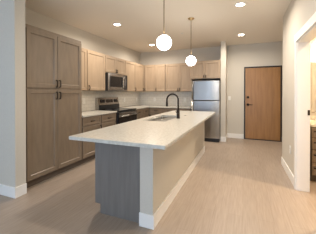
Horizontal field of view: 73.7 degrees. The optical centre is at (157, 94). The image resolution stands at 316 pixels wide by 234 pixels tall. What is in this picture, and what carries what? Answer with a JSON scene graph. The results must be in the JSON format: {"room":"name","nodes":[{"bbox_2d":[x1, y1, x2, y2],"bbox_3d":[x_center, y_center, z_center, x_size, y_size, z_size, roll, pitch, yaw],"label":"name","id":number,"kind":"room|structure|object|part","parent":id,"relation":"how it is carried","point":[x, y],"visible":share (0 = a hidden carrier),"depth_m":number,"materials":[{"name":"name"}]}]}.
{"room":"kitchen","nodes":[
{"label":"kitchen","id":0,"kind":"room"},
{"bbox_2d":[0,0,25,187],"bbox_3d":[-2.672,-0.072,3.086,1.932,2.745,0.142,0,0,22],"label":"wall","id":1,"kind":"structure","parent":0,"point":[12,12],"depth_m":2.72,"materials":[{"name":"paint"}]},
{"bbox_2d":[0,183,26,197],"bbox_3d":[-2.668,1.233,3.088,1.946,0.135,0.156,0,0,22],"label":"baseboard","id":2,"kind":"structure","parent":1,"relation":"attached to","point":[5,190],"depth_m":2.71,"materials":[{"name":"white paint"}]},
{"bbox_2d":[25,8,139,91],"bbox_3d":[-1.555,-0.089,5.245,0.117,2.745,4.698,0,0,22],"label":"wall","id":3,"kind":"structure","parent":0,"point":[89,41],"depth_m":4.76,"materials":[{"name":"paint"}]},
{"bbox_2d":[81,48,86,90],"bbox_3d":[-1.700,-0.524,4.236,0.361,0.872,0.481,0,0,22],"label":"upper cabinet","id":4,"kind":"object","parent":3,"relation":"attached to","point":[84,51],"visible":0.12,"depth_m":4.35,"materials":[{"name":"brown wood"}]},
{"bbox_2d":[86,49,104,90],"bbox_3d":[-1.491,-0.528,4.753,0.361,0.872,0.626,0,0,22],"label":"upper cabinet","id":5,"kind":"object","parent":3,"relation":"attached to","point":[95,60],"visible":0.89,"depth_m":4.67,"materials":[{"name":"brown wood"}]},
{"bbox_2d":[105,54,124,74],"bbox_3d":[-1.202,-0.755,5.468,0.361,0.430,0.911,0,0,22],"label":"upper cabinet","id":6,"kind":"object","parent":3,"relation":"attached to","point":[115,65],"visible":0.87,"depth_m":5.36,"materials":[{"name":"brown wood"}]},
{"bbox_3d":[-1.165,-0.744,5.209,0.020,0.390,0.444,0,0,22],"label":"door","id":7,"kind":"part","parent":6,"relation":"part of","materials":[{"name":"brown wood"}]},
{"bbox_2d":[105,73,126,90],"bbox_3d":[-1.159,-0.321,5.441,0.463,0.423,0.875,0,0,22],"label":"microwave","id":8,"kind":"object","parent":6,"relation":"attached to","point":[113,82],"visible":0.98,"depth_m":5.24,"materials":[{"name":"silver metal"}]},
{"bbox_3d":[-1.041,-0.328,5.303,0.023,0.378,0.700,0,0,22],"label":"door","id":9,"kind":"part","parent":8,"relation":"part of","materials":[{"name":"silver metal"}]},
{"bbox_3d":[-0.996,-0.748,5.628,0.020,0.390,0.445,0,0,22],"label":"door","id":10,"kind":"part","parent":6,"relation":"part of","materials":[{"name":"brown wood"}]},
{"bbox_2d":[125,60,135,91],"bbox_3d":[-0.918,-0.539,6.171,0.361,0.872,0.596,0,0,22],"label":"upper cabinet","id":11,"kind":"object","parent":3,"relation":"attached to","point":[130,67],"visible":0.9,"depth_m":6.12,"materials":[{"name":"brown wood"}]},
{"bbox_2d":[130,63,143,91],"bbox_3d":[-0.695,-0.544,6.723,0.361,0.872,0.586,0,0,22],"label":"upper cabinet","id":12,"kind":"object","parent":3,"relation":"attached to","point":[139,68],"visible":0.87,"depth_m":6.66,"materials":[{"name":"brown wood"}]},
{"bbox_3d":[-0.584,-0.535,6.650,0.020,0.832,0.519,0,0,22],"label":"door","id":13,"kind":"part","parent":12,"relation":"part of","materials":[{"name":"brown wood"}]},
{"bbox_2d":[82,91,192,111],"bbox_3d":[-0.386,0.136,5.378,1.945,0.464,3.578,0,0,22],"label":"backsplash","id":14,"kind":"structure","parent":3,"relation":"attached to","point":[143,98],"depth_m":6.79,"materials":[{"name":"white tile"}]},
{"bbox_2d":[0,138,315,233],"bbox_3d":[-0.138,1.361,1.738,7.950,0.100,10.500,0,0,22],"label":"floor","id":15,"kind":"structure","parent":0,"point":[237,186],"depth_m":2.58,"materials":[{"name":"brown wood"}]},
{"bbox_2d":[25,24,81,187],"bbox_3d":[-1.853,0.162,3.458,0.664,2.272,1.078,0,0,22],"label":"pantry cabinet","id":16,"kind":"object","parent":15,"relation":"on","point":[53,60],"visible":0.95,"depth_m":3.25,"materials":[{"name":"brown wood"}]},
{"bbox_3d":[-1.692,0.550,3.107,0.020,1.259,0.511,0,0,22],"label":"door","id":17,"kind":"part","parent":16,"relation":"part of","materials":[{"name":"brown wood"}]},
{"bbox_3d":[-1.692,-0.512,3.099,0.020,0.818,0.511,0,0,22],"label":"door","id":18,"kind":"part","parent":16,"relation":"part of","materials":[{"name":"brown wood"}]},
{"bbox_3d":[-1.494,-0.516,3.587,0.020,0.818,0.529,0,0,22],"label":"door","id":19,"kind":"part","parent":16,"relation":"part of","materials":[{"name":"brown wood"}]},
{"bbox_3d":[-1.494,0.546,3.596,0.020,1.259,0.529,0,0,22],"label":"door","id":20,"kind":"part","parent":16,"relation":"part of","materials":[{"name":"brown wood"}]},
{"bbox_2d":[79,115,101,164],"bbox_3d":[-1.546,0.850,4.224,0.664,0.883,0.554,0,0,22],"label":"base cabinet","id":21,"kind":"object","parent":15,"relation":"on","point":[90,123],"visible":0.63,"depth_m":4.05,"materials":[{"name":"brown wood"}]},
{"bbox_3d":[-1.284,0.503,4.116,0.020,0.149,0.531,0,0,22],"label":"drawer","id":22,"kind":"part","parent":21,"relation":"part of","materials":[{"name":"brown wood"}]},
{"bbox_3d":[-1.284,0.884,4.119,0.020,0.575,0.531,0,0,22],"label":"door","id":23,"kind":"part","parent":21,"relation":"part of","materials":[{"name":"brown wood"}]},
{"bbox_2d":[82,110,116,116],"bbox_3d":[-1.452,0.391,4.485,0.640,0.032,1.120,0,0,22],"label":"countertop","id":24,"kind":"structure","parent":21,"relation":"on","point":[93,112],"depth_m":4.50,"materials":[{"name":"white stone"}]},
{"bbox_2d":[101,113,116,127],"bbox_3d":[-1.337,0.846,4.741,0.664,0.883,0.553,0,0,22],"label":"base cabinet","id":25,"kind":"object","parent":15,"relation":"on","point":[107,120],"visible":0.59,"depth_m":4.61,"materials":[{"name":"brown wood"}]},
{"bbox_3d":[-1.075,0.499,4.633,0.020,0.149,0.530,0,0,22],"label":"drawer","id":26,"kind":"part","parent":25,"relation":"part of","materials":[{"name":"brown wood"}]},
{"bbox_3d":[-1.075,0.880,4.636,0.020,0.575,0.530,0,0,22],"label":"door","id":27,"kind":"part","parent":25,"relation":"part of","materials":[{"name":"brown wood"}]},
{"bbox_2d":[95,97,138,123],"bbox_3d":[-1.015,0.675,5.410,0.735,1.215,0.906,0,0,22],"label":"range","id":28,"kind":"object","parent":15,"relation":"on","point":[123,115],"visible":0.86,"depth_m":5.28,"materials":[{"name":"black"}]},
{"bbox_3d":[-1.309,0.222,5.526,0.100,0.310,0.898,0,0,22],"label":"panel","id":29,"kind":"part","parent":28,"relation":"part of","materials":[{"name":"silver metal"}]},
{"bbox_3d":[-1.258,0.304,5.505,0.010,0.114,0.898,0,0,22],"label":"panel","id":30,"kind":"part","parent":28,"relation":"part of","materials":[{"name":"black"}]},
{"bbox_2d":[103,108,136,110],"bbox_3d":[-1.012,0.369,5.407,0.565,0.017,0.906,0,0,22],"label":"cooktop","id":31,"kind":"object","parent":28,"relation":"in","point":[104,109],"depth_m":5.29,"materials":[{"name":"black ceramic"}]},
{"bbox_3d":[-0.752,0.728,5.305,0.033,0.620,0.882,0,0,22],"label":"oven door","id":32,"kind":"part","parent":28,"relation":"part of","materials":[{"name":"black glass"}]},
{"bbox_3d":[-0.734,0.471,5.295,0.006,0.105,0.882,0,0,22],"label":"door trim","id":33,"kind":"part","parent":28,"relation":"part of","materials":[{"name":"silver metal"}]},
{"bbox_2d":[136,109,142,118],"bbox_3d":[-0.799,0.836,6.073,0.664,0.883,0.450,0,0,22],"label":"base cabinet","id":34,"kind":"object","parent":15,"relation":"on","point":[140,111],"visible":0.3,"depth_m":5.99,"materials":[{"name":"brown wood"}]},
{"bbox_2d":[142,108,149,117],"bbox_3d":[-0.626,0.833,6.501,0.664,0.883,0.466,0,0,22],"label":"base cabinet","id":35,"kind":"object","parent":15,"relation":"on","point":[145,110],"visible":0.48,"depth_m":6.39,"materials":[{"name":"brown wood"}]},
{"bbox_3d":[-0.369,0.485,6.381,0.020,0.149,0.417,0,0,22],"label":"drawer","id":36,"kind":"part","parent":35,"relation":"part of","materials":[{"name":"brown wood"}]},
{"bbox_2d":[95,122,204,229],"bbox_3d":[0.156,0.856,3.559,0.770,0.883,2.963,0,0,22],"label":"kitchen island","id":37,"kind":"object","parent":15,"relation":"on","point":[135,184],"visible":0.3,"depth_m":2.26,"materials":[{"name":"paint"}]},
{"bbox_3d":[-0.432,0.866,2.257,0.573,0.883,0.020,0,0,22],"label":"panel","id":38,"kind":"part","parent":37,"relation":"part of","materials":[{"name":"grey wood"}]},
{"bbox_2d":[69,110,215,149],"bbox_3d":[0.218,0.400,3.358,0.980,0.032,3.295,0,0,22],"label":"island countertop","id":39,"kind":"structure","parent":37,"relation":"on","point":[142,132],"depth_m":2.26,"materials":[{"name":"white stone"}]},
{"bbox_2d":[149,117,176,121],"bbox_3d":[0.091,0.509,3.526,0.416,0.185,0.896,0,0,22],"label":"sink","id":40,"kind":"object","parent":39,"relation":"in","point":[163,119],"visible":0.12,"depth_m":3.92,"materials":[{"name":"silver metal"}]},
{"bbox_3d":[0.175,0.507,3.734,0.416,0.185,0.448,0,0,22],"label":"bowl","id":41,"kind":"part","parent":40,"relation":"part of","materials":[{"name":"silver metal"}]},
{"bbox_2d":[166,93,179,118],"bbox_3d":[0.231,0.177,3.450,0.245,0.412,0.133,0,0,22],"label":"faucet","id":42,"kind":"object","parent":39,"relation":"on","point":[178,110],"visible":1,"depth_m":3.44,"materials":[{"name":"black metal"}]},
{"bbox_3d":[0.439,1.230,3.448,0.160,0.135,2.963,0,0,22],"label":"baseboard","id":43,"kind":"part","parent":37,"relation":"part of","materials":[{"name":"white paint"}]},
{"bbox_2d":[149,107,161,115],"bbox_3d":[-0.255,0.829,6.910,1.045,0.883,0.651,0,0,22],"label":"base cabinet","id":44,"kind":"object","parent":15,"relation":"on","point":[152,111],"visible":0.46,"depth_m":6.54,"materials":[{"name":"brown wood"}]},
{"bbox_2d":[119,105,191,108],"bbox_3d":[-0.004,0.376,6.325,1.945,0.032,1.540,0,0,22],"label":"countertop","id":45,"kind":"structure","parent":44,"relation":"on","point":[136,106],"depth_m":6.55,"materials":[{"name":"white stone"}]},
{"bbox_3d":[-0.065,0.484,6.533,0.390,0.149,0.020,0,0,22],"label":"drawer","id":46,"kind":"part","parent":44,"relation":"part of","materials":[{"name":"brown wood"}]},
{"bbox_2d":[162,108,175,112],"bbox_3d":[0.435,0.831,6.631,0.436,0.883,0.651,0,0,22],"label":"base cabinet","id":47,"kind":"object","parent":15,"relation":"on","point":[164,110],"visible":0.24,"depth_m":6.39,"materials":[{"name":"brown wood"}]},
{"bbox_2d":[176,108,191,110],"bbox_3d":[0.850,0.833,6.463,0.451,0.883,0.651,0,0,22],"label":"base cabinet","id":48,"kind":"object","parent":15,"relation":"on","point":[180,109],"visible":0.09,"depth_m":6.19,"materials":[{"name":"brown wood"}]},
{"bbox_2d":[192,80,220,141],"bbox_3d":[1.428,0.441,6.094,0.740,1.672,0.837,0,0,22],"label":"refrigerator","id":49,"kind":"object","parent":15,"relation":"on","point":[206,95],"visible":0.69,"depth_m":5.74,"materials":[{"name":"grey metal"}]},
{"bbox_3d":[1.312,0.670,5.806,0.737,1.018,0.070,0,0,22],"label":"fridge door","id":50,"kind":"part","parent":49,"relation":"part of","materials":[{"name":"silver metal"}]},
{"bbox_3d":[1.312,-0.123,5.800,0.737,0.540,0.070,0,0,22],"label":"freezer door","id":51,"kind":"part","parent":49,"relation":"part of","materials":[{"name":"silver metal"}]},
{"bbox_2d":[310,115,315,181],"bbox_3d":[2.835,0.825,3.226,0.975,0.950,0.706,0,0,22],"label":"bathroom vanity","id":52,"kind":"object","parent":15,"relation":"on","point":[312,117],"visible":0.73,"depth_m":3.13,"materials":[{"name":"brown wood"}]},
{"bbox_3d":[2.497,1.095,3.038,0.467,0.180,0.020,0,0,22],"label":"drawer","id":53,"kind":"part","parent":52,"relation":"part of","materials":[{"name":"brown wood"}]},
{"bbox_3d":[2.497,0.903,3.036,0.467,0.175,0.020,0,0,22],"label":"drawer","id":54,"kind":"part","parent":52,"relation":"part of","materials":[{"name":"brown wood"}]},
{"bbox_3d":[2.497,0.720,3.035,0.467,0.160,0.020,0,0,22],"label":"drawer","id":55,"kind":"part","parent":52,"relation":"part of","materials":[{"name":"brown wood"}]},
{"bbox_3d":[2.497,0.556,3.034,0.467,0.138,0.020,0,0,22],"label":"drawer","id":56,"kind":"part","parent":52,"relation":"part of","materials":[{"name":"brown wood"}]},
{"bbox_2d":[25,0,290,52],"bbox_3d":[-0.138,-1.484,1.716,7.950,0.100,10.500,0,0,22],"label":"ceiling","id":57,"kind":"structure","parent":0,"point":[143,22],"depth_m":4.12,"materials":[{"name":"paint"}]},
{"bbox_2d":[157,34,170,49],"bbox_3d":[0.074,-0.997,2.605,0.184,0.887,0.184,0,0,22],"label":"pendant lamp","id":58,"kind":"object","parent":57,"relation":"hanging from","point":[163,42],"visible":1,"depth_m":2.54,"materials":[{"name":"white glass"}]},
{"bbox_2d":[186,17,195,65],"bbox_3d":[0.626,-1.003,4.004,0.184,0.897,0.184,0,0,22],"label":"pendant lamp","id":59,"kind":"object","parent":57,"relation":"hanging from","point":[190,60],"visible":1,"depth_m":3.95,"materials":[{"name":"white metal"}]},
{"bbox_3d":[0.626,-0.645,4.006,0.184,0.181,0.184,0,0,22],"label":"globe","id":60,"kind":"part","parent":59,"relation":"part of","materials":[{"name":"white glass"}]},
{"bbox_2d":[234,2,246,6],"bbox_3d":[1.314,-1.442,3.370,0.184,0.009,0.184,0,0,22],"label":"recessed light","id":61,"kind":"object","parent":57,"relation":"in","point":[239,4],"visible":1,"depth_m":3.36,"materials":[{"name":"white paint"}]},
{"bbox_2d":[140,41,282,133],"bbox_3d":[1.550,-0.099,6.590,4.865,2.745,0.117,0,0,22],"label":"wall","id":62,"kind":"structure","parent":0,"point":[239,57],"depth_m":6.23,"materials":[{"name":"paint"}]},
{"bbox_2d":[144,65,154,91],"bbox_3d":[-0.367,-0.547,7.084,0.698,0.872,0.391,0,0,22],"label":"upper cabinet","id":63,"kind":"object","parent":62,"relation":"attached to","point":[149,70],"visible":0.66,"depth_m":6.89,"materials":[{"name":"brown wood"}]},
{"bbox_2d":[155,64,165,91],"bbox_3d":[0.124,-0.545,6.886,0.353,0.872,0.391,0,0,22],"label":"upper cabinet","id":64,"kind":"object","parent":62,"relation":"attached to","point":[160,69],"visible":0.9,"depth_m":6.75,"materials":[{"name":"brown wood"}]},
{"bbox_2d":[166,63,194,91],"bbox_3d":[0.690,-0.543,6.657,0.861,0.872,0.391,0,0,22],"label":"upper cabinet","id":65,"kind":"object","parent":62,"relation":"attached to","point":[178,79],"visible":0.84,"depth_m":6.51,"materials":[{"name":"brown wood"}]},
{"bbox_3d":[0.444,-0.534,6.599,0.435,0.832,0.020,0,0,22],"label":"door","id":66,"kind":"part","parent":65,"relation":"part of","materials":[{"name":"brown wood"}]},
{"bbox_3d":[0.841,-0.533,6.439,0.406,0.832,0.020,0,0,22],"label":"door","id":67,"kind":"part","parent":65,"relation":"part of","materials":[{"name":"brown wood"}]},
{"bbox_2d":[190,60,220,79],"bbox_3d":[1.428,-0.714,6.206,0.836,0.510,0.671,0,0,22],"label":"upper cabinet","id":68,"kind":"object","parent":62,"relation":"attached to","point":[210,69],"visible":0.9,"depth_m":5.92,"materials":[{"name":"brown wood"}]},
{"bbox_3d":[1.129,-0.704,6.019,0.408,0.470,0.020,0,0,22],"label":"door","id":69,"kind":"part","parent":68,"relation":"part of","materials":[{"name":"brown wood"}]},
{"bbox_3d":[1.514,-0.703,5.864,0.408,0.470,0.020,0,0,22],"label":"door","id":70,"kind":"part","parent":68,"relation":"part of","materials":[{"name":"brown wood"}]},
{"bbox_2d":[228,133,243,138],"bbox_3d":[2.288,1.209,6.228,0.446,0.135,0.014,0,0,22],"label":"baseboard","id":71,"kind":"structure","parent":62,"relation":"attached to","point":[230,135],"depth_m":6.22,"materials":[{"name":"white paint"}]},
{"bbox_2d":[244,65,281,141],"bbox_3d":[2.932,0.236,5.924,0.960,2.085,0.081,0,0,22],"label":"door","id":72,"kind":"structure","parent":62,"relation":"in","point":[262,86],"depth_m":5.93,"materials":[{"name":"brown wood"}]},
{"bbox_2d":[220,41,226,136],"bbox_3d":[1.895,-0.095,6.055,0.133,2.745,0.610,0,0,22],"label":"wall","id":73,"kind":"structure","parent":0,"point":[223,126],"depth_m":5.77,"materials":[{"name":"paint"}]},
{"bbox_2d":[220,133,227,141],"bbox_3d":[1.897,1.210,6.050,0.147,0.135,0.610,0,0,22],"label":"baseboard","id":74,"kind":"structure","parent":73,"relation":"attached to","point":[222,139],"depth_m":5.78,"materials":[{"name":"white paint"}]},
{"bbox_2d":[282,0,315,174],"bbox_3d":[0.891,-0.049,0.195,0.145,2.745,8.030,0,0,22],"label":"wall","id":75,"kind":"structure","parent":0,"point":[298,12],"depth_m":3.29,"materials":[{"name":"paint"}]},
{"bbox_2d":[281,157,293,185],"bbox_3d":[2.120,1.230,3.459,0.014,0.135,1.075,0,0,22],"label":"baseboard","id":76,"kind":"structure","parent":75,"relation":"attached to","point":[286,168],"depth_m":3.36,"materials":[{"name":"white paint"}]},
{"bbox_2d":[294,12,315,191],"bbox_3d":[1.785,0.241,2.430,0.170,2.130,1.090,0,0,22],"label":"door frame","id":77,"kind":"structure","parent":75,"relation":"attached to","point":[304,43],"depth_m":2.85,"materials":[{"name":"white paint"}]},
{"bbox_2d":[310,38,315,114],"bbox_3d":[3.448,-0.074,3.428,2.175,2.745,0.120,0,0,22],"label":"wall","id":78,"kind":"structure","parent":0,"point":[313,42],"depth_m":3.67,"materials":[{"name":"paint"}]},
{"bbox_2d":[311,62,315,111],"bbox_3d":[3.039,-0.133,3.517,0.800,0.860,0.016,0,0,22],"label":"bathroom mirror","id":79,"kind":"object","parent":78,"relation":"attached to","point":[313,76],"visible":1,"depth_m":3.65,"materials":[{"name":"beige mirror"}]}
]}

